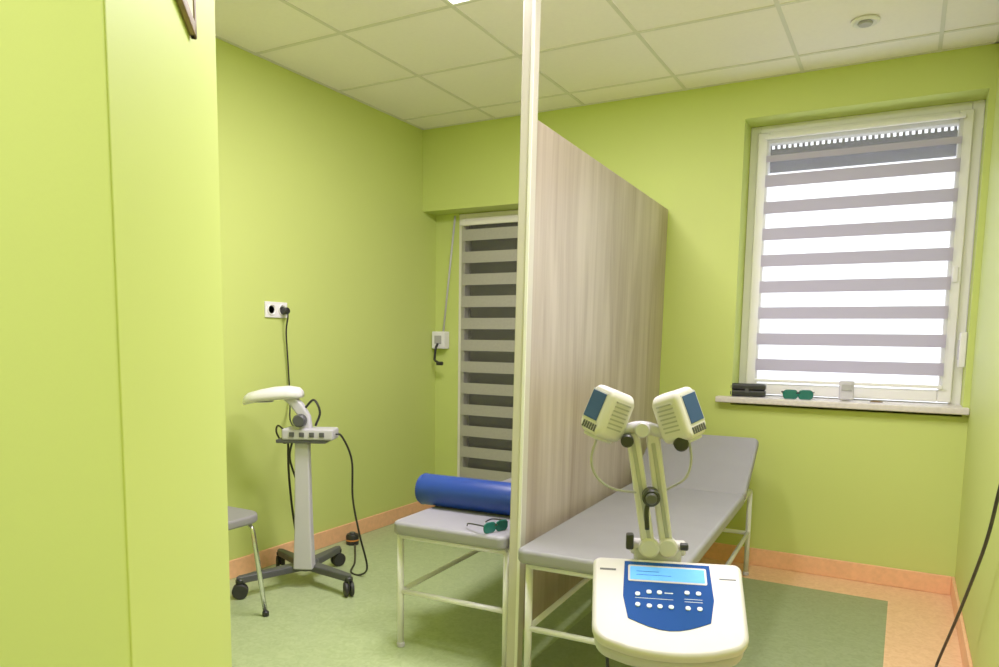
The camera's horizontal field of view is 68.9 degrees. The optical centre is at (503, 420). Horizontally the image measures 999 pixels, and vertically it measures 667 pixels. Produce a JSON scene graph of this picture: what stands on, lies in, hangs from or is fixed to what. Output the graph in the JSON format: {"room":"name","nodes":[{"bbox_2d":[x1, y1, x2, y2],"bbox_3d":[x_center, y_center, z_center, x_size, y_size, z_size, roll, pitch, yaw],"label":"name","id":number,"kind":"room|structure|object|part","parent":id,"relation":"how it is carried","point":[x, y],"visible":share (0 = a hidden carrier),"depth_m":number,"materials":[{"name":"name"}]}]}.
{"room":"examination room","nodes":[
{"label":"examination room","id":0,"kind":"room"},
{"bbox_2d":[0,0,231,666],"bbox_3d":[-1.278,-0.264,1.407,2.522,2.740,0.545,4,7,29],"label":"wall","id":1,"kind":"structure","parent":0,"point":[114,541],"depth_m":0.64,"materials":[{"name":"green paint"}]},
{"bbox_2d":[176,0,196,39],"bbox_3d":[-0.370,-0.687,0.805,0.008,0.400,0.290,-1,6,-15],"label":"picture frame","id":2,"kind":"object","parent":1,"relation":"attached to","point":[187,8],"visible":1,"depth_m":0.92,"materials":[{"name":"brown wood"}]},
{"bbox_2d":[187,0,192,14],"bbox_3d":[-0.370,-0.687,0.805,0.004,0.364,0.254,-1,6,-15],"label":"print","id":3,"kind":"object","parent":2,"relation":"attached to","point":[189,2],"depth_m":0.92,"materials":[{"name":"paper"}]},
{"bbox_2d":[215,37,435,560],"bbox_3d":[-2.123,-0.416,2.683,0.200,2.740,6.700,4,7,29],"label":"wall","id":4,"kind":"structure","parent":0,"point":[322,215],"depth_m":4.34,"materials":[{"name":"green paint"}]},
{"bbox_2d":[264,301,293,425],"bbox_3d":[-1.209,-0.300,3.928,0.139,0.677,0.383,-1,7,-20],"label":"wall socket","id":5,"kind":"object","parent":4,"relation":"attached to","point":[271,309],"visible":0.94,"depth_m":4.03,"materials":[{"name":"white plastic"}]},
{"bbox_3d":[-1.258,-0.609,4.020,0.012,0.086,0.160,4,7,29],"label":"plate","id":6,"kind":"part","parent":5,"relation":"part of","materials":[{"name":"white plastic"}]},
{"bbox_2d":[229,501,433,578],"bbox_3d":[-1.393,0.784,3.962,0.014,0.100,3.615,4,7,29],"label":"baseboard","id":7,"kind":"structure","parent":4,"relation":"attached to","point":[245,564],"depth_m":4.54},
{"bbox_2d":[230,523,962,666],"bbox_3d":[-0.584,1.123,1.985,3.766,0.120,6.700,4,7,29],"label":"floor","id":8,"kind":"structure","parent":0,"point":[795,619],"depth_m":3.38,"materials":[{"name":"green laminate"}]},
{"bbox_2d":[228,506,268,616],"bbox_3d":[-1.365,0.490,3.249,0.444,0.839,0.420,4,7,29],"label":"chair","id":9,"kind":"object","parent":8,"relation":"on","point":[237,517],"visible":0.23,"depth_m":3.32,"materials":[{"name":"silver metal"}]},
{"bbox_3d":[-1.358,0.446,3.241,0.400,0.040,0.420,4,7,29],"label":"seat","id":10,"kind":"part","parent":9,"relation":"part of","materials":[{"name":"grey plastic"}]},
{"bbox_3d":[-1.272,0.666,3.419,0.412,0.435,0.046,4,7,29],"label":"frame","id":11,"kind":"part","parent":9,"relation":"part of","materials":[{"name":"silver metal"}]},
{"bbox_2d":[232,386,367,599],"bbox_3d":[-1.018,0.318,3.967,0.596,1.043,0.966,1,6,2],"label":"stand","id":12,"kind":"object","parent":8,"relation":"on","point":[303,434],"visible":1,"depth_m":3.68,"materials":[{"name":"grey plastic"}]},
{"bbox_2d":[235,580,243,583],"bbox_3d":[-1.294,0.790,3.572,0.042,0.022,0.042,4,7,29],"label":"hood","id":13,"kind":"object","parent":12,"relation":"attached to","point":[236,581],"depth_m":3.55,"materials":[{"name":"black plastic"}]},
{"bbox_3d":[-1.170,0.771,3.693,0.383,0.036,0.069,-5,9,-44],"label":"leg","id":14,"kind":"part","parent":12,"relation":"part of","materials":[{"name":"grey plastic"}]},
{"bbox_3d":[-1.143,0.745,3.940,0.069,0.036,0.316,-5,9,-43],"label":"leg","id":15,"kind":"part","parent":12,"relation":"part of","materials":[{"name":"grey plastic"}]},
{"bbox_3d":[-0.982,0.743,3.979,0.069,0.036,0.322,3,7,18],"label":"leg","id":16,"kind":"part","parent":12,"relation":"part of","materials":[{"name":"grey plastic"}]},
{"bbox_3d":[-0.896,0.773,3.722,0.346,0.036,0.069,6,8,37],"label":"leg","id":17,"kind":"part","parent":12,"relation":"part of","materials":[{"name":"grey plastic"}]},
{"bbox_2d":[344,576,352,581],"bbox_3d":[-0.773,0.792,3.628,0.042,0.022,0.042,4,7,29],"label":"hood","id":18,"kind":"object","parent":12,"relation":"attached to","point":[346,578],"depth_m":3.61,"materials":[{"name":"black plastic"}]},
{"bbox_2d":[346,531,358,545],"bbox_3d":[-0.947,0.738,4.557,0.082,0.076,0.082,4,7,29],"label":"power adapter","id":19,"kind":"object","parent":8,"relation":"on","point":[352,538],"visible":0.98,"depth_m":4.53,"materials":[{"name":"black plastic"}]},
{"bbox_2d":[394,478,510,666],"bbox_3d":[0.195,0.610,3.729,0.522,0.545,1.920,4,7,26],"label":"bed","id":20,"kind":"object","parent":8,"relation":"on","point":[446,526],"visible":0.44,"depth_m":2.92,"materials":[{"name":"grey plastic"}]},
{"bbox_3d":[0.192,0.643,3.728,0.510,0.021,1.832,4,7,26],"label":"frame","id":21,"kind":"part","parent":20,"relation":"part of","materials":[{"name":"white metal"}]},
{"bbox_2d":[394,478,510,549],"bbox_3d":[0.197,0.367,3.703,0.515,0.055,1.920,4,7,26],"label":"seat cushion","id":22,"kind":"object","parent":20,"relation":"on","point":[436,524],"depth_m":2.91,"materials":[{"name":"grey leather"}]},
{"bbox_3d":[0.196,0.408,3.702,0.513,0.024,1.835,4,7,26],"label":"frame","id":23,"kind":"part","parent":20,"relation":"part of","materials":[{"name":"white metal"}]},
{"bbox_2d":[415,473,510,515],"bbox_3d":[-0.133,0.323,3.158,0.530,0.141,0.142,4,7,26],"label":"roll","id":24,"kind":"object","parent":20,"relation":"on","point":[480,495],"visible":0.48,"depth_m":3.12,"materials":[{"name":"blue leather"}]},
{"bbox_2d":[466,518,507,533],"bbox_3d":[-0.069,0.405,2.855,0.135,0.043,0.127,-5,8,-41],"label":"goggles","id":25,"kind":"object","parent":20,"relation":"on","point":[502,524],"visible":1,"depth_m":2.81,"materials":[{"name":"teal plastic"}]},
{"bbox_2d":[506,0,667,666],"bbox_3d":[0.499,-0.460,3.504,0.095,2.726,1.990,5,7,26],"label":"partition wall","id":26,"kind":"structure","parent":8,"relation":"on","point":[591,245],"depth_m":3.02,"materials":[{"name":"grey wood"}]},
{"bbox_3d":[0.072,-0.373,2.651,0.048,2.726,0.045,5,7,26],"label":"post","id":27,"kind":"part","parent":26,"relation":"part of","materials":[{"name":"metal"}]},
{"bbox_3d":[0.509,-0.217,3.557,0.024,1.896,1.930,5,7,26],"label":"panel","id":28,"kind":"part","parent":26,"relation":"part of","materials":[{"name":"grey wood"}]},
{"bbox_2d":[518,434,758,666],"bbox_3d":[0.717,0.548,3.319,0.585,0.775,1.877,4,7,26],"label":"bed","id":29,"kind":"object","parent":8,"relation":"on","point":[701,507],"visible":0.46,"depth_m":3.12,"materials":[{"name":"grey leather"}]},
{"bbox_2d":[518,483,743,574],"bbox_3d":[0.617,0.439,3.101,0.585,0.055,1.420,4,7,26],"label":"seat cushion","id":30,"kind":"object","parent":29,"relation":"on","point":[698,514],"depth_m":2.90,"materials":[{"name":"grey leather"}]},
{"bbox_3d":[0.726,0.458,3.324,0.540,0.024,1.835,4,7,26],"label":"frame","id":31,"kind":"part","parent":29,"relation":"part of","materials":[{"name":"white metal"}]},
{"bbox_3d":[0.722,0.693,3.349,0.537,0.021,1.832,4,7,26],"label":"frame","id":32,"kind":"part","parent":29,"relation":"part of","materials":[{"name":"white metal"}]},
{"bbox_2d":[632,434,758,499],"bbox_3d":[1.032,0.238,3.917,0.585,0.279,0.452,4,7,26],"label":"cushion","id":33,"kind":"object","parent":29,"relation":"on","point":[722,464],"depth_m":3.86,"materials":[{"name":"grey leather"}]},
{"bbox_2d":[581,385,748,666],"bbox_3d":[0.397,0.506,1.829,0.568,1.178,0.673,-1,7,-20],"label":"physiotherapy device","id":34,"kind":"object","parent":8,"relation":"on","point":[654,608],"visible":1,"depth_m":1.77,"materials":[{"name":"beige plastic"}]},
{"bbox_3d":[0.228,-0.038,1.812,0.003,0.070,0.055,18,8,-34],"label":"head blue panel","id":35,"kind":"part","parent":34,"relation":"part of","materials":[{"name":"blue plastic"}]},
{"bbox_3d":[0.349,0.183,1.855,0.086,0.309,0.029,1,6,-2],"label":"arm","id":36,"kind":"part","parent":34,"relation":"part of","materials":[{"name":"beige plastic"}]},
{"bbox_3d":[0.359,0.230,1.806,0.025,0.083,0.014,-4,8,-36],"label":"clamp lever","id":37,"kind":"part","parent":34,"relation":"part of","materials":[{"name":"black plastic"}]},
{"bbox_3d":[0.372,0.326,1.866,0.052,0.052,0.034,2,6,9],"label":"arm","id":38,"kind":"part","parent":34,"relation":"part of","materials":[{"name":"beige plastic"}]},
{"bbox_3d":[0.366,0.191,1.812,0.044,0.044,0.045,2,6,9],"label":"clamp knob","id":39,"kind":"part","parent":34,"relation":"part of","materials":[{"name":"black plastic"}]},
{"bbox_3d":[0.398,0.183,1.857,0.082,0.308,0.029,1,6,-3],"label":"arm","id":40,"kind":"part","parent":34,"relation":"part of","materials":[{"name":"beige plastic"}]},
{"bbox_3d":[0.419,0.326,1.869,0.052,0.052,0.034,2,6,9],"label":"arm","id":41,"kind":"part","parent":34,"relation":"part of","materials":[{"name":"beige plastic"}]},
{"bbox_3d":[0.460,0.323,1.857,0.020,0.020,0.020,2,6,9],"label":"knob","id":42,"kind":"part","parent":34,"relation":"part of","materials":[{"name":"black plastic"}]},
{"bbox_3d":[0.461,-0.031,1.776,0.055,0.070,0.003,-20,0,-40],"label":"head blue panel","id":43,"kind":"part","parent":34,"relation":"part of","materials":[{"name":"blue plastic"}]},
{"bbox_2d":[214,0,998,128],"bbox_3d":[-0.540,-1.735,1.674,3.766,0.150,6.700,4,7,29],"label":"ceiling","id":44,"kind":"structure","parent":0,"point":[442,39],"depth_m":3.55,"materials":[{"name":"tile"}]},
{"bbox_2d":[445,0,475,5],"bbox_3d":[-0.105,-1.768,2.772,0.608,0.010,0.608,4,7,29],"label":"rim","id":45,"kind":"object","parent":44,"relation":"attached to","point":[447,1],"visible":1,"depth_m":3.15,"materials":[{"name":"white plastic"}]},
{"bbox_2d":[449,0,465,3],"bbox_3d":[-0.105,-1.768,2.772,0.580,0.006,0.580,4,7,29],"label":"diffuser","id":46,"kind":"object","parent":45,"relation":"attached to","point":[452,1],"visible":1,"depth_m":3.14,"materials":[{"name":"white plastic"}]},
{"bbox_2d":[215,0,998,129],"bbox_3d":[-0.577,-1.652,1.617,3.366,0.006,6.150,4,7,29],"label":"grid","id":47,"kind":"object","parent":44,"relation":"attached to","point":[778,5],"depth_m":3.67,"materials":[{"name":"white metal"}]},
{"bbox_2d":[851,15,879,27],"bbox_3d":[1.628,-1.789,3.279,0.120,0.020,0.120,4,7,29],"label":"ceiling vent","id":48,"kind":"object","parent":44,"relation":"attached to","point":[866,21],"depth_m":3.26,"materials":[{"name":"white plastic"}]},
{"bbox_2d":[423,43,998,576],"bbox_3d":[0.970,-0.577,4.597,3.366,2.740,0.350,4,7,29],"label":"wall","id":49,"kind":"structure","parent":0,"point":[871,487],"depth_m":4.16,"materials":[{"name":"green paint"}]},
{"bbox_2d":[432,216,455,364],"bbox_3d":[-0.445,-0.931,5.261,0.177,1.065,0.133,4,7,29],"label":"strap","id":50,"kind":"object","parent":49,"relation":"attached to","point":[440,339],"visible":1,"depth_m":5.30,"materials":[{"name":"white plastic"}]},
{"bbox_2d":[457,210,517,476],"bbox_3d":[0.130,-0.363,5.124,1.020,2.175,0.080,4,7,29],"label":"frame","id":51,"kind":"object","parent":49,"relation":"attached to","point":[508,212],"visible":0.25,"depth_m":5.27,"materials":[{"name":"plastic"}]},
{"bbox_2d":[460,217,517,481],"bbox_3d":[0.093,-0.378,5.054,0.930,2.010,0.020,4,7,29],"label":"door blind","id":52,"kind":"object","parent":49,"relation":"attached to","point":[489,247],"visible":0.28,"depth_m":5.16,"materials":[{"name":"beige fabric"}]},
{"bbox_2d":[462,214,517,220],"bbox_3d":[0.116,-0.358,5.098,0.950,2.110,0.060,4,7,29],"label":"door","id":53,"kind":"structure","parent":49,"relation":"in","point":[515,215],"depth_m":5.07,"materials":[{"name":"plastic"}]},
{"bbox_2d":[703,542,951,594],"bbox_3d":[0.903,0.744,4.656,3.338,0.100,0.184,4,7,29],"label":"baseboard","id":54,"kind":"structure","parent":49,"relation":"attached to","point":[901,578],"depth_m":4.03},
{"bbox_2d":[715,395,969,414],"bbox_3d":[1.835,-0.093,4.038,1.250,0.034,0.255,4,7,29],"label":"window sill","id":55,"kind":"structure","parent":49,"relation":"attached to","point":[767,400],"depth_m":3.91,"materials":[{"name":"stone"}]},
{"bbox_2d":[730,383,765,396],"bbox_3d":[1.417,-0.176,4.233,0.200,0.074,0.071,4,7,25],"label":"glasses case","id":56,"kind":"object","parent":55,"relation":"on","point":[739,389],"visible":0.93,"depth_m":4.20,"materials":[{"name":"black plastic"}]},
{"bbox_3d":[1.418,-0.194,4.233,0.200,0.037,0.068,4,7,25],"label":"lid","id":57,"kind":"part","parent":56,"relation":"part of","materials":[{"name":"black plastic"}]},
{"bbox_2d":[781,389,814,399],"bbox_3d":[1.665,-0.149,4.133,0.175,0.056,0.165,3,7,19],"label":"goggles","id":58,"kind":"object","parent":55,"relation":"on","point":[788,393],"visible":1,"depth_m":4.06,"materials":[{"name":"teal plastic"}]},
{"bbox_2d":[838,381,854,400],"bbox_3d":[1.881,-0.162,4.001,0.076,0.108,0.053,3,7,21],"label":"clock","id":59,"kind":"object","parent":55,"relation":"on","point":[846,388],"visible":1,"depth_m":3.98,"materials":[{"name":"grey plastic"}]},
{"bbox_2d":[746,109,974,402],"bbox_3d":[1.933,-0.875,4.057,1.055,1.500,0.060,4,7,29],"label":"window","id":60,"kind":"structure","parent":49,"relation":"in","point":[965,125],"depth_m":3.95,"materials":[{"name":"white plastic"}]},
{"bbox_2d":[754,113,966,388],"bbox_3d":[1.913,-0.893,4.008,0.976,1.403,0.028,4,7,29],"label":"window blind","id":61,"kind":"object","parent":60,"relation":"attached to","point":[943,165],"visible":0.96,"depth_m":3.99,"materials":[{"name":"white fabric"}]},
{"bbox_2d":[952,267,958,281],"bbox_3d":[2.353,-0.759,3.796,0.025,0.080,0.010,4,7,29],"label":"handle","id":62,"kind":"object","parent":60,"relation":"attached to","point":[955,269],"visible":1,"depth_m":3.79,"materials":[{"name":"white plastic"}]},
{"bbox_2d":[739,100,985,404],"bbox_3d":[1.950,-0.870,4.088,1.145,1.605,0.080,4,7,29],"label":"frame","id":63,"kind":"object","parent":49,"relation":"attached to","point":[979,105],"visible":0.43,"depth_m":3.87,"materials":[{"name":"white plastic"}]},
{"bbox_2d":[770,126,957,173],"bbox_3d":[1.992,-1.565,4.071,1.145,0.270,0.018,4,7,29],"label":"shutter slats","id":64,"kind":"object","parent":49,"relation":"attached to","point":[940,151],"visible":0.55,"depth_m":4.06,"materials":[{"name":"grey fabric"}]},
{"bbox_2d":[955,64,998,666],"bbox_3d":[1.000,-0.181,0.978,0.200,2.740,6.700,4,7,29],"label":"wall","id":65,"kind":"structure","parent":0,"point":[980,611],"depth_m":2.99,"materials":[{"name":"green paint"}]},
{"bbox_2d":[950,577,972,666],"bbox_3d":[0.849,1.130,1.106,0.014,0.100,6.150,4,7,29],"label":"baseboard","id":66,"kind":"structure","parent":65,"relation":"attached to","point":[960,626],"depth_m":3.13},
{"bbox_2d":[935,485,998,666],"bbox_3d":[1.504,0.457,2.347,0.072,1.191,1.149,4,7,24],"label":"cable","id":67,"kind":"object","parent":65,"relation":"attached to","point":[996,502],"visible":1,"depth_m":2.41,"materials":[{"name":"black rubber"}]},
{"bbox_2d":[957,128,982,367],"bbox_3d":[2.367,-0.864,3.697,0.037,1.190,0.070,4,7,29],"label":"strap","id":68,"kind":"object","parent":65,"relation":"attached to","point":[962,342],"visible":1,"depth_m":3.72,"materials":[{"name":"white plastic"}]}
]}

